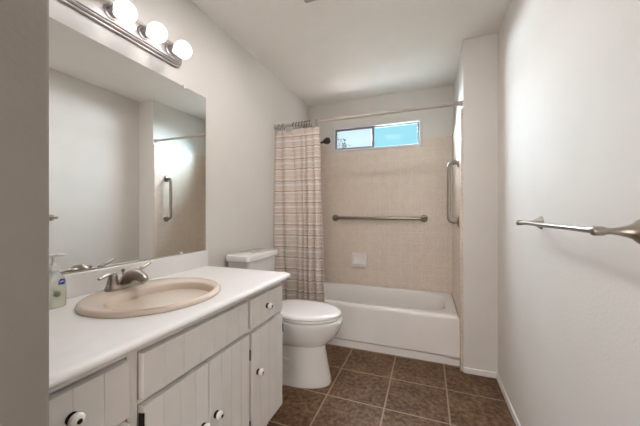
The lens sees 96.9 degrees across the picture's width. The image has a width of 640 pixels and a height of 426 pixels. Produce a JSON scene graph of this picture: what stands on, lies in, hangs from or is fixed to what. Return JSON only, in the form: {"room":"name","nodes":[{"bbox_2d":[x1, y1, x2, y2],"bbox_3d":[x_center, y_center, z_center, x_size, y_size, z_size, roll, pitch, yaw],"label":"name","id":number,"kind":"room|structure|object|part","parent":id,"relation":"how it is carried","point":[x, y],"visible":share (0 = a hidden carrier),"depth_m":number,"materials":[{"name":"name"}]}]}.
{"room":"bathroom","nodes":[
{"label":"bathroom","id":0,"kind":"room"},
{"bbox_2d":[0,0,48,425],"bbox_3d":[-0.840,-0.049,0.584,0.660,2.440,0.140,0,0,21],"label":"wall","id":1,"kind":"structure","parent":0,"point":[24,24],"depth_m":0.50,"materials":[{"name":"beige paint"}]},
{"bbox_2d":[49,0,307,274],"bbox_3d":[-0.995,-0.049,1.260,0.133,2.440,4.855,0,0,21],"label":"wall","id":2,"kind":"structure","parent":0,"point":[245,101],"depth_m":2.00,"materials":[{"name":"paint"}]},
{"bbox_2d":[57,0,191,67],"bbox_3d":[-0.839,-0.873,1.285,0.165,0.126,0.668,0,0,21],"label":"vanity light","id":3,"kind":"object","parent":2,"relation":"attached to","point":[119,17],"visible":1,"depth_m":1.31,"materials":[{"name":"white metal"}]},
{"bbox_2d":[103,0,136,22],"bbox_3d":[-0.850,-0.859,1.214,0.136,0.093,0.085,0,0,21],"label":"bulb","id":4,"kind":"object","parent":3,"relation":"attached to","point":[122,11],"depth_m":1.20,"materials":[{"name":"white glass"}]},
{"bbox_2d":[137,22,166,42],"bbox_3d":[-0.796,-0.859,1.357,0.136,0.093,0.085,0,0,21],"label":"bulb","id":5,"kind":"object","parent":3,"relation":"attached to","point":[154,32],"depth_m":1.34,"materials":[{"name":"white glass"}]},
{"bbox_2d":[165,40,191,58],"bbox_3d":[-0.743,-0.859,1.499,0.136,0.093,0.085,0,0,21],"label":"bulb","id":6,"kind":"object","parent":3,"relation":"attached to","point":[181,49],"depth_m":1.48,"materials":[{"name":"white glass"}]},
{"bbox_2d":[49,17,205,272],"bbox_3d":[-0.921,-0.251,1.288,0.010,0.978,1.107,0,0,21],"label":"wall mirror","id":7,"kind":"object","parent":2,"relation":"attached to","point":[127,141],"visible":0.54,"depth_m":1.29,"materials":[{"name":"grey mirror"}]},
{"bbox_2d":[63,250,207,298],"bbox_3d":[-0.916,0.289,1.288,0.020,0.096,1.118,0,0,21],"label":"backsplash","id":8,"kind":"structure","parent":2,"relation":"attached to","point":[85,282],"depth_m":1.34,"materials":[{"name":"white laminate"}]},
{"bbox_2d":[320,137,329,143],"bbox_3d":[-0.075,-0.734,2.966,0.387,0.068,0.069,0,0,24],"label":"shower fixture","id":9,"kind":"object","parent":2,"relation":"attached to","point":[326,140],"visible":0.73,"depth_m":2.88,"materials":[{"name":"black metal"}]},
{"bbox_2d":[191,0,509,105],"bbox_3d":[-0.089,-1.329,0.918,2.070,0.120,4.855,0,0,21],"label":"ceiling","id":10,"kind":"structure","parent":0,"point":[323,51],"depth_m":2.05,"materials":[{"name":"paint"}]},
{"bbox_2d":[308,85,453,293],"bbox_3d":[0.607,-0.049,3.131,1.569,2.440,0.103,0,0,21],"label":"wall","id":11,"kind":"structure","parent":0,"point":[411,181],"depth_m":3.02,"materials":[{"name":"tile"}]},
{"bbox_2d":[352,253,366,266],"bbox_3d":[0.425,0.523,3.108,0.160,0.152,0.068,0,0,21],"label":"soap dish","id":12,"kind":"object","parent":11,"relation":"attached to","point":[358,259],"visible":1,"depth_m":3.12,"materials":[{"name":"ceramic"}]},
{"bbox_2d":[353,262,363,265],"bbox_3d":[0.424,0.561,3.105,0.108,0.039,0.063,0,0,21],"label":"tray","id":13,"kind":"object","parent":12,"relation":"on","point":[354,263],"depth_m":3.09,"materials":[{"name":"ceramic"}]},
{"bbox_2d":[333,119,420,151],"bbox_3d":[0.608,-0.827,3.115,0.949,0.275,0.083,0,0,21],"label":"window","id":14,"kind":"structure","parent":11,"relation":"in","point":[413,121],"depth_m":3.10,"materials":[{"name":"grey metal"}]},
{"bbox_3d":[0.387,-0.827,3.186,0.446,0.235,0.018,0,0,21],"label":"sash","id":15,"kind":"part","parent":14,"relation":"part of","materials":[{"name":"clear glass"}]},
{"bbox_3d":[0.804,-0.827,3.050,0.495,0.235,0.018,0,0,21],"label":"sash","id":16,"kind":"part","parent":14,"relation":"part of","materials":[{"name":"blue glass"}]},
{"bbox_2d":[332,215,427,221],"bbox_3d":[0.609,0.061,3.038,1.025,0.075,0.069,0,0,21],"label":"grab bar","id":17,"kind":"object","parent":11,"relation":"attached to","point":[423,218],"visible":1,"depth_m":2.99,"materials":[{"name":"metal"}]},
{"bbox_2d":[267,344,515,425],"bbox_3d":[-0.089,1.231,0.918,2.070,0.120,4.855,0,0,21],"label":"floor","id":18,"kind":"structure","parent":0,"point":[366,388],"depth_m":1.81,"materials":[{"name":"brown tile"}]},
{"bbox_2d":[49,282,282,425],"bbox_3d":[-0.645,0.765,1.159,0.615,0.812,1.070,0,0,21],"label":"vanity cabinet","id":19,"kind":"object","parent":18,"relation":"on","point":[224,367],"visible":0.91,"depth_m":0.97,"materials":[{"name":"white paint"}]},
{"bbox_3d":[-0.535,0.455,0.622,0.030,0.032,0.032,0,0,21],"label":"knob","id":20,"kind":"part","parent":19,"relation":"part of","materials":[{"name":"white ceramic"}]},
{"bbox_3d":[-0.553,0.465,0.666,0.035,0.146,0.196,0,0,21],"label":"drawer","id":21,"kind":"part","parent":19,"relation":"part of","materials":[{"name":"white paint"}]},
{"bbox_3d":[-0.553,0.797,0.666,0.035,0.477,0.196,0,0,21],"label":"door","id":22,"kind":"part","parent":19,"relation":"part of","materials":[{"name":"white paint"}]},
{"bbox_2d":[49,250,290,389],"bbox_3d":[-0.638,0.300,1.183,0.615,0.118,1.118,0,0,21],"label":"countertop","id":23,"kind":"structure","parent":19,"relation":"on","point":[79,345],"depth_m":0.90,"materials":[{"name":"white laminate"}]},
{"bbox_2d":[49,253,65,309],"bbox_3d":[-0.939,0.239,1.000,0.048,0.190,0.069,0,0,21],"label":"soap dispenser","id":24,"kind":"object","parent":23,"relation":"on","point":[57,282],"visible":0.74,"depth_m":0.99,"materials":[{"name":"white plastic"}]},
{"bbox_2d":[97,261,151,291],"bbox_3d":[-0.815,0.270,1.198,0.170,0.093,0.175,0,0,-26],"label":"faucet","id":25,"kind":"object","parent":23,"relation":"on","point":[134,277],"visible":1,"depth_m":1.16,"materials":[{"name":"silver metal"}]},
{"bbox_3d":[-0.848,0.272,1.135,0.048,0.060,0.086,0,0,21],"label":"handle","id":26,"kind":"part","parent":25,"relation":"part of","materials":[{"name":"silver metal"}]},
{"bbox_3d":[-0.778,0.277,1.185,0.151,0.078,0.049,0,0,21],"label":"spout","id":27,"kind":"part","parent":25,"relation":"part of","materials":[{"name":"silver metal"}]},
{"bbox_3d":[-0.797,0.263,1.269,0.048,0.079,0.087,0,0,21],"label":"handle","id":28,"kind":"part","parent":25,"relation":"part of","materials":[{"name":"silver metal"}]},
{"bbox_2d":[75,277,220,318],"bbox_3d":[-0.658,0.390,1.144,0.478,0.151,0.508,0,0,21],"label":"sink","id":29,"kind":"object","parent":23,"relation":"in","point":[156,296],"visible":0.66,"depth_m":1.10,"materials":[{"name":"ceramic"}]},
{"bbox_3d":[-0.460,0.787,0.912,0.035,0.497,0.249,0,0,21],"label":"door","id":30,"kind":"part","parent":19,"relation":"part of","materials":[{"name":"white paint"}]},
{"bbox_3d":[-0.373,0.751,1.052,0.030,0.032,0.032,0,0,21],"label":"knob","id":31,"kind":"part","parent":19,"relation":"part of","materials":[{"name":"white ceramic"}]},
{"bbox_3d":[-0.371,0.787,1.148,0.035,0.497,0.247,0,0,21],"label":"door","id":32,"kind":"part","parent":19,"relation":"part of","materials":[{"name":"white paint"}]},
{"bbox_3d":[-0.275,0.738,1.312,0.030,0.032,0.032,0,0,21],"label":"knob","id":33,"kind":"part","parent":19,"relation":"part of","materials":[{"name":"white ceramic"}]},
{"bbox_3d":[-0.271,0.457,1.412,0.035,0.131,0.293,0,0,21],"label":"drawer","id":34,"kind":"part","parent":19,"relation":"part of","materials":[{"name":"white paint"}]},
{"bbox_3d":[-0.271,0.790,1.414,0.035,0.491,0.289,0,0,21],"label":"door","id":35,"kind":"part","parent":19,"relation":"part of","materials":[{"name":"white paint"}]},
{"bbox_3d":[-0.246,0.457,1.388,0.030,0.032,0.032,0,0,21],"label":"knob","id":36,"kind":"part","parent":19,"relation":"part of","materials":[{"name":"white ceramic"}]},
{"bbox_2d":[226,248,342,388],"bbox_3d":[-0.220,0.729,2.023,0.768,0.882,0.439,0,0,21],"label":"toilet","id":37,"kind":"object","parent":18,"relation":"on","point":[308,325],"visible":0.48,"depth_m":1.91,"materials":[{"name":"white ceramic"}]},
{"bbox_3d":[-0.498,0.540,2.119,0.180,0.402,0.392,0,0,21],"label":"tank","id":38,"kind":"part","parent":37,"relation":"part of","materials":[{"name":"white ceramic"}]},
{"bbox_3d":[-0.492,0.316,2.116,0.192,0.046,0.420,0,0,21],"label":"tank lid","id":39,"kind":"part","parent":37,"relation":"part of","materials":[{"name":"white ceramic"}]},
{"bbox_3d":[-0.108,0.686,2.010,0.526,0.028,0.376,0,0,21],"label":"seat lid","id":40,"kind":"part","parent":37,"relation":"part of","materials":[{"name":"white ceramic"}]},
{"bbox_3d":[-0.109,0.711,2.010,0.521,0.020,0.372,0,0,21],"label":"seat","id":41,"kind":"part","parent":37,"relation":"part of","materials":[{"name":"white plastic"}]},
{"bbox_3d":[-0.193,0.946,2.042,0.731,0.449,0.386,0,0,21],"label":"bowl","id":42,"kind":"part","parent":37,"relation":"part of","materials":[{"name":"white ceramic"}]},
{"bbox_2d":[324,281,459,365],"bbox_3d":[0.465,0.981,2.756,1.548,0.379,0.705,0,0,21],"label":"bathtub","id":43,"kind":"object","parent":18,"relation":"on","point":[410,323],"visible":0.73,"depth_m":2.38,"materials":[{"name":"ceramic"}]},
{"bbox_2d":[452,33,497,372],"bbox_3d":[1.386,-0.049,2.455,0.396,2.440,0.937,0,0,21],"label":"wall","id":44,"kind":"structure","parent":0,"point":[475,133],"depth_m":2.05,"materials":[{"name":"paint"}]},
{"bbox_2d":[274,100,462,128],"bbox_3d":[0.321,-0.804,2.373,1.569,0.062,0.044,0,0,20],"label":"shower curtain rod","id":45,"kind":"object","parent":44,"relation":"attached to","point":[460,103],"visible":1,"depth_m":2.31,"materials":[{"name":"white metal"}]},
{"bbox_2d":[274,127,324,302],"bbox_3d":[-0.185,0.089,2.556,0.490,1.693,0.069,0,0,17],"label":"shower curtain","id":46,"kind":"object","parent":45,"relation":"hanging from","point":[298,229],"visible":0.88,"depth_m":2.56,"materials":[{"name":"fabric"}]},
{"bbox_2d":[447,157,458,225],"bbox_3d":[1.053,-0.163,2.253,0.084,0.542,0.076,0,0,21],"label":"grab bar","id":47,"kind":"object","parent":44,"relation":"attached to","point":[454,162],"visible":1,"depth_m":2.25,"materials":[{"name":"metal"}]},
{"bbox_2d":[463,367,496,378],"bbox_3d":[1.151,1.150,2.037,0.218,0.042,0.012,0,0,21],"label":"baseboard","id":48,"kind":"structure","parent":44,"relation":"attached to","point":[467,370],"depth_m":2.03,"materials":[{"name":"white paint"}]},
{"bbox_2d":[498,0,639,425],"bbox_3d":[0.639,-0.049,0.142,0.161,2.440,3.918,0,0,21],"label":"wall","id":49,"kind":"structure","parent":0,"point":[569,70],"depth_m":0.99,"materials":[{"name":"paint"}]},
{"bbox_2d":[496,373,520,425],"bbox_3d":[0.556,1.150,0.168,0.012,0.042,3.906,0,0,21],"label":"baseboard","id":50,"kind":"structure","parent":49,"relation":"attached to","point":[517,423],"depth_m":1.71,"materials":[{"name":"white paint"}]},
{"bbox_2d":[516,216,639,243],"bbox_3d":[0.813,0.045,0.966,0.094,0.058,0.676,0,0,21],"label":"towel bar","id":51,"kind":"object","parent":49,"relation":"attached to","point":[632,231],"visible":1,"depth_m":0.68,"materials":[{"name":"metal"}]},
{"bbox_3d":[0.922,0.045,1.255,0.094,0.058,0.058,0,0,21],"label":"post","id":52,"kind":"part","parent":51,"relation":"part of","materials":[{"name":"silver metal"}]},
{"bbox_3d":[0.704,0.045,0.677,0.094,0.058,0.058,0,0,21],"label":"post","id":53,"kind":"part","parent":51,"relation":"part of","materials":[{"name":"silver metal"}]},
{"label":"outside","id":54,"kind":"structure","parent":0,"visible":0},
{"bbox_3d":[1.836,1.471,8.606,16.000,0.200,10.600,0,0,21],"label":"ground","id":55,"kind":"structure","parent":54,"visible":0},
{"bbox_2d":[338,139,349,148],"bbox_3d":[0.209,-0.243,6.604,1.304,3.231,0.730,0,0,21],"label":"tree","id":56,"kind":"object","parent":55,"relation":"on","point":[338,139],"visible":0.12,"depth_m":6.38,"materials":[{"name":"green plant"}]}
]}

